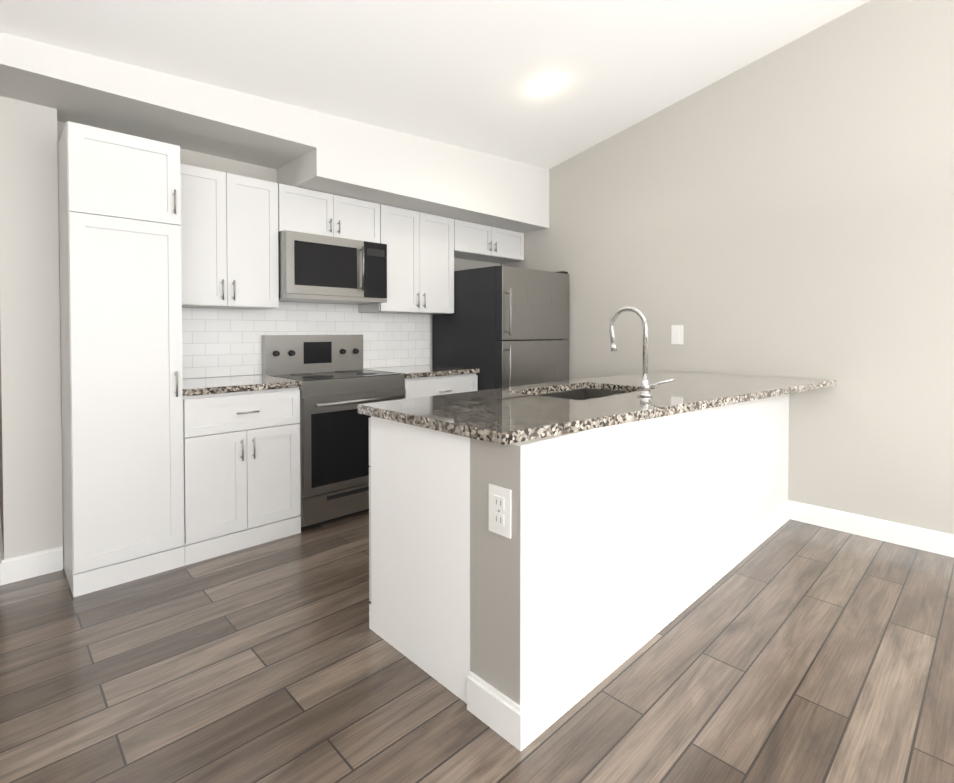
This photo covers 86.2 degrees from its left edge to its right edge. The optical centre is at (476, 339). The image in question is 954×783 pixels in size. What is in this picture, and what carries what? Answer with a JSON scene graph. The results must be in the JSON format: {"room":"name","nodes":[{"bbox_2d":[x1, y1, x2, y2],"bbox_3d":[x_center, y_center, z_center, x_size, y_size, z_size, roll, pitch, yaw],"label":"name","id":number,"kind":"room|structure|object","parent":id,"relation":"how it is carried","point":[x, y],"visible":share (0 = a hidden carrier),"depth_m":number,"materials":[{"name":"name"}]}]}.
{"room":"kitchen","nodes":[
{"label":"kitchen","id":0,"kind":"room"},
{"bbox_2d":[0,96,62,558],"bbox_3d":[-2.729,-1.035,3.050,0.222,4.400,1.519,-1,1,-44],"label":"wall","id":1,"kind":"structure","parent":0,"point":[31,507],"depth_m":2.52,"materials":[{"name":"grey paint"}]},
{"bbox_2d":[0,515,62,585],"bbox_3d":[-2.678,1.107,3.021,0.236,0.118,1.385,-1,1,-44],"label":"baseboard","id":2,"kind":"structure","parent":1,"relation":"attached to","point":[26,566],"depth_m":2.52,"materials":[{"name":"white wood"}]},
{"bbox_2d":[0,32,548,208],"bbox_3d":[-1.165,-1.410,3.368,4.485,0.460,0.620,-1,1,-44],"label":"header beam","id":3,"kind":"structure","parent":0,"point":[70,85],"depth_m":2.85,"materials":[{"name":"white paint"}]},
{"bbox_2d":[57,121,276,182],"bbox_3d":[-1.833,-1.090,3.141,1.196,0.172,0.030,-1,1,-44],"label":"wall","id":4,"kind":"structure","parent":3,"relation":"attached to","point":[206,161],"depth_m":3.30,"materials":[{"name":"grey paint"}]},
{"bbox_2d":[277,148,548,232],"bbox_3d":[-0.372,-1.107,4.136,2.285,0.172,0.620,-1,1,-44],"label":"soffit","id":5,"kind":"structure","parent":3,"relation":"attached to","point":[322,170],"depth_m":3.64,"materials":[{"name":"white paint"}]},
{"bbox_2d":[187,258,499,378],"bbox_3d":[-1.071,-1.051,3.999,3.483,4.400,0.150,-1,1,-44],"label":"wall","id":6,"kind":"structure","parent":0,"point":[462,264],"depth_m":4.76,"materials":[{"name":"grey paint"}]},
{"bbox_2d":[180,163,278,308],"bbox_3d":[-1.594,-0.603,3.152,0.627,0.798,0.349,-1,1,-44],"label":"upper cabinet","id":7,"kind":"object","parent":6,"relation":"attached to","point":[229,240],"visible":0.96,"depth_m":3.06,"materials":[{"name":"white wood"}]},
{"bbox_2d":[182,302,429,378],"bbox_3d":[-1.181,-0.021,3.802,2.109,0.504,0.008,-1,1,-44],"label":"tile backsplash","id":8,"kind":"structure","parent":6,"relation":"attached to","point":[218,342],"depth_m":3.61,"materials":[{"name":"white tile"}]},
{"bbox_2d":[278,184,379,242],"bbox_3d":[-1.092,-0.857,3.631,0.762,0.307,0.349,-1,1,-44],"label":"upper cabinet","id":9,"kind":"object","parent":6,"relation":"attached to","point":[303,210],"visible":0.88,"depth_m":3.50,"materials":[{"name":"white wood"}]},
{"bbox_2d":[278,230,386,304],"bbox_3d":[-1.056,-0.486,3.600,0.756,0.428,0.452,-1,1,-44],"label":"microwave","id":10,"kind":"object","parent":9,"relation":"attached to","point":[314,268],"visible":0.98,"depth_m":3.42,"materials":[{"name":"silver metal"}]},
{"bbox_2d":[359,204,453,313],"bbox_3d":[-0.553,-0.621,4.154,0.730,0.798,0.349,-1,1,-44],"label":"upper cabinet","id":11,"kind":"object","parent":6,"relation":"attached to","point":[420,262],"visible":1,"depth_m":4.03,"materials":[{"name":"white wood"}]},
{"bbox_2d":[454,219,523,263],"bbox_3d":[0.034,-0.896,4.714,0.895,0.266,0.349,-1,1,-44],"label":"upper cabinet","id":12,"kind":"object","parent":6,"relation":"attached to","point":[478,242],"visible":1,"depth_m":4.60,"materials":[{"name":"white wood"}]},
{"bbox_2d":[0,0,869,168],"bbox_3d":[0.433,-1.921,0.255,6.685,1.714,6.169,-1,1,-44],"label":"ceiling","id":13,"kind":"structure","parent":0,"point":[469,74],"depth_m":2.85,"materials":[{"name":"white paint"}]},
{"bbox_2d":[534,78,559,92],"bbox_3d":[0.451,-1.636,3.282,0.170,0.036,0.167,-1,1,-44],"label":"recessed light","id":14,"kind":"object","parent":13,"relation":"in","point":[536,89],"visible":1,"depth_m":3.28,"materials":[{"name":"white"}]},
{"bbox_2d":[0,511,953,782],"bbox_3d":[-0.215,1.241,0.984,6.885,0.080,8.239,-1,1,-44],"label":"floor","id":15,"kind":"structure","parent":0,"point":[792,651],"depth_m":1.76,"materials":[{"name":"brown wood"}]},
{"bbox_2d":[58,121,184,596],"bbox_3d":[-1.881,0.089,2.680,0.455,2.166,0.649,-1,1,-44],"label":"pantry cabinet","id":16,"kind":"object","parent":15,"relation":"on","point":[119,204],"visible":0.98,"depth_m":2.46,"materials":[{"name":"white wood"}]},
{"bbox_2d":[183,387,300,565],"bbox_3d":[-1.487,0.724,3.064,0.627,0.883,0.641,-1,1,-44],"label":"base cabinet","id":17,"kind":"object","parent":15,"relation":"on","point":[241,472],"visible":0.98,"depth_m":2.83,"materials":[{"name":"white wood"}]},
{"bbox_2d":[182,375,301,395],"bbox_3d":[-1.491,0.263,3.061,0.627,0.036,0.631,-1,1,-44],"label":"countertop","id":18,"kind":"structure","parent":17,"relation":"on","point":[206,386],"depth_m":2.92,"materials":[{"name":"stone"}]},
{"bbox_2d":[262,335,405,528],"bbox_3d":[-0.966,0.562,3.524,0.756,1.190,0.693,-1,1,-44],"label":"range","id":19,"kind":"object","parent":15,"relation":"on","point":[339,384],"visible":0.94,"depth_m":3.29,"materials":[{"name":"silver metal"}]},
{"bbox_2d":[369,416,469,703],"bbox_3d":[0.001,0.740,2.116,0.682,0.883,0.641,-1,1,-44],"label":"base cabinet","id":20,"kind":"object","parent":15,"relation":"on","point":[419,544],"visible":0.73,"depth_m":1.83,"materials":[{"name":"white wood"}]},
{"bbox_2d":[404,373,477,398],"bbox_3d":[-0.451,0.707,4.061,0.716,0.883,0.641,-1,1,-44],"label":"base cabinet","id":21,"kind":"object","parent":15,"relation":"on","point":[431,386],"visible":0.21,"depth_m":3.83,"materials":[{"name":"white wood"}]},
{"bbox_2d":[363,365,479,378],"bbox_3d":[-0.455,0.246,4.057,0.716,0.036,0.631,-1,1,-44],"label":"countertop","id":22,"kind":"structure","parent":21,"relation":"on","point":[417,371],"depth_m":3.94,"materials":[{"name":"stone"}]},
{"bbox_2d":[433,265,568,390],"bbox_3d":[0.232,0.268,4.516,0.870,1.744,0.905,-1,1,-44],"label":"fridge","id":23,"kind":"object","parent":15,"relation":"on","point":[502,326],"visible":0.6,"depth_m":4.16,"materials":[{"name":"grey metal"}]},
{"bbox_3d":[1.228,0.720,3.296,1.179,0.883,0.641,-1,1,-44],"label":"cabinet","id":24,"kind":"object","parent":15,"relation":"on","visible":0},
{"bbox_2d":[358,370,835,444],"bbox_3d":[0.858,0.369,2.605,2.664,0.232,1.109,-1,1,-44],"label":"countertop","id":25,"kind":"structure","parent":24,"relation":"on","point":[504,416],"depth_m":2.13,"materials":[{"name":"stone"}]},
{"bbox_2d":[538,388,629,399],"bbox_3d":[0.542,0.388,2.594,0.714,0.196,0.464,-1,1,-44],"label":"sink basin","id":26,"kind":"object","parent":25,"relation":"in","point":[566,393],"depth_m":2.88,"materials":[{"name":"silver metal"}]},
{"bbox_2d":[609,306,674,396],"bbox_3d":[0.764,0.049,2.390,0.129,0.414,0.288,-1,1,-44],"label":"faucet","id":27,"kind":"object","parent":25,"relation":"on","point":[646,385],"visible":1,"depth_m":2.33,"materials":[{"name":"silver metal"}]},
{"bbox_2d":[470,394,788,705],"bbox_3d":[1.003,0.734,2.484,2.637,0.883,0.214,-1,1,-44],"label":"wall","id":28,"kind":"structure","parent":0,"point":[615,528],"depth_m":1.78,"materials":[{"name":"grey paint"}]},
{"bbox_2d":[489,484,511,538],"bbox_3d":[0.068,0.516,1.543,0.008,0.144,0.090,-1,1,-44],"label":"outlet","id":29,"kind":"object","parent":28,"relation":"attached to","point":[500,507],"visible":1,"depth_m":1.54,"materials":[{"name":"white plastic"}]},
{"bbox_2d":[467,500,789,750],"bbox_3d":[1.003,1.116,2.479,2.653,0.118,0.230,-1,1,-44],"label":"baseboard","id":30,"kind":"structure","parent":28,"relation":"attached to","point":[524,724],"depth_m":1.76,"materials":[{"name":"white wood"}]},
{"bbox_2d":[500,0,953,534],"bbox_3d":[2.591,-1.031,2.812,0.150,4.400,6.939,-1,1,-44],"label":"wall","id":31,"kind":"structure","parent":0,"point":[786,210],"depth_m":3.21,"materials":[{"name":"grey paint"}]},
{"bbox_2d":[671,325,682,344],"bbox_3d":[1.508,-0.038,3.842,0.008,0.144,0.090,-1,1,-44],"label":"switch plate","id":32,"kind":"object","parent":31,"relation":"attached to","point":[676,334],"visible":1,"depth_m":3.84,"materials":[{"name":"white plastic"}]},
{"bbox_2d":[790,501,953,556],"bbox_3d":[2.802,1.116,2.511,0.016,0.118,5.860,-1,1,-44],"label":"baseboard","id":33,"kind":"structure","parent":31,"relation":"attached to","point":[937,542],"depth_m":2.99,"materials":[{"name":"white wood"}]}
]}

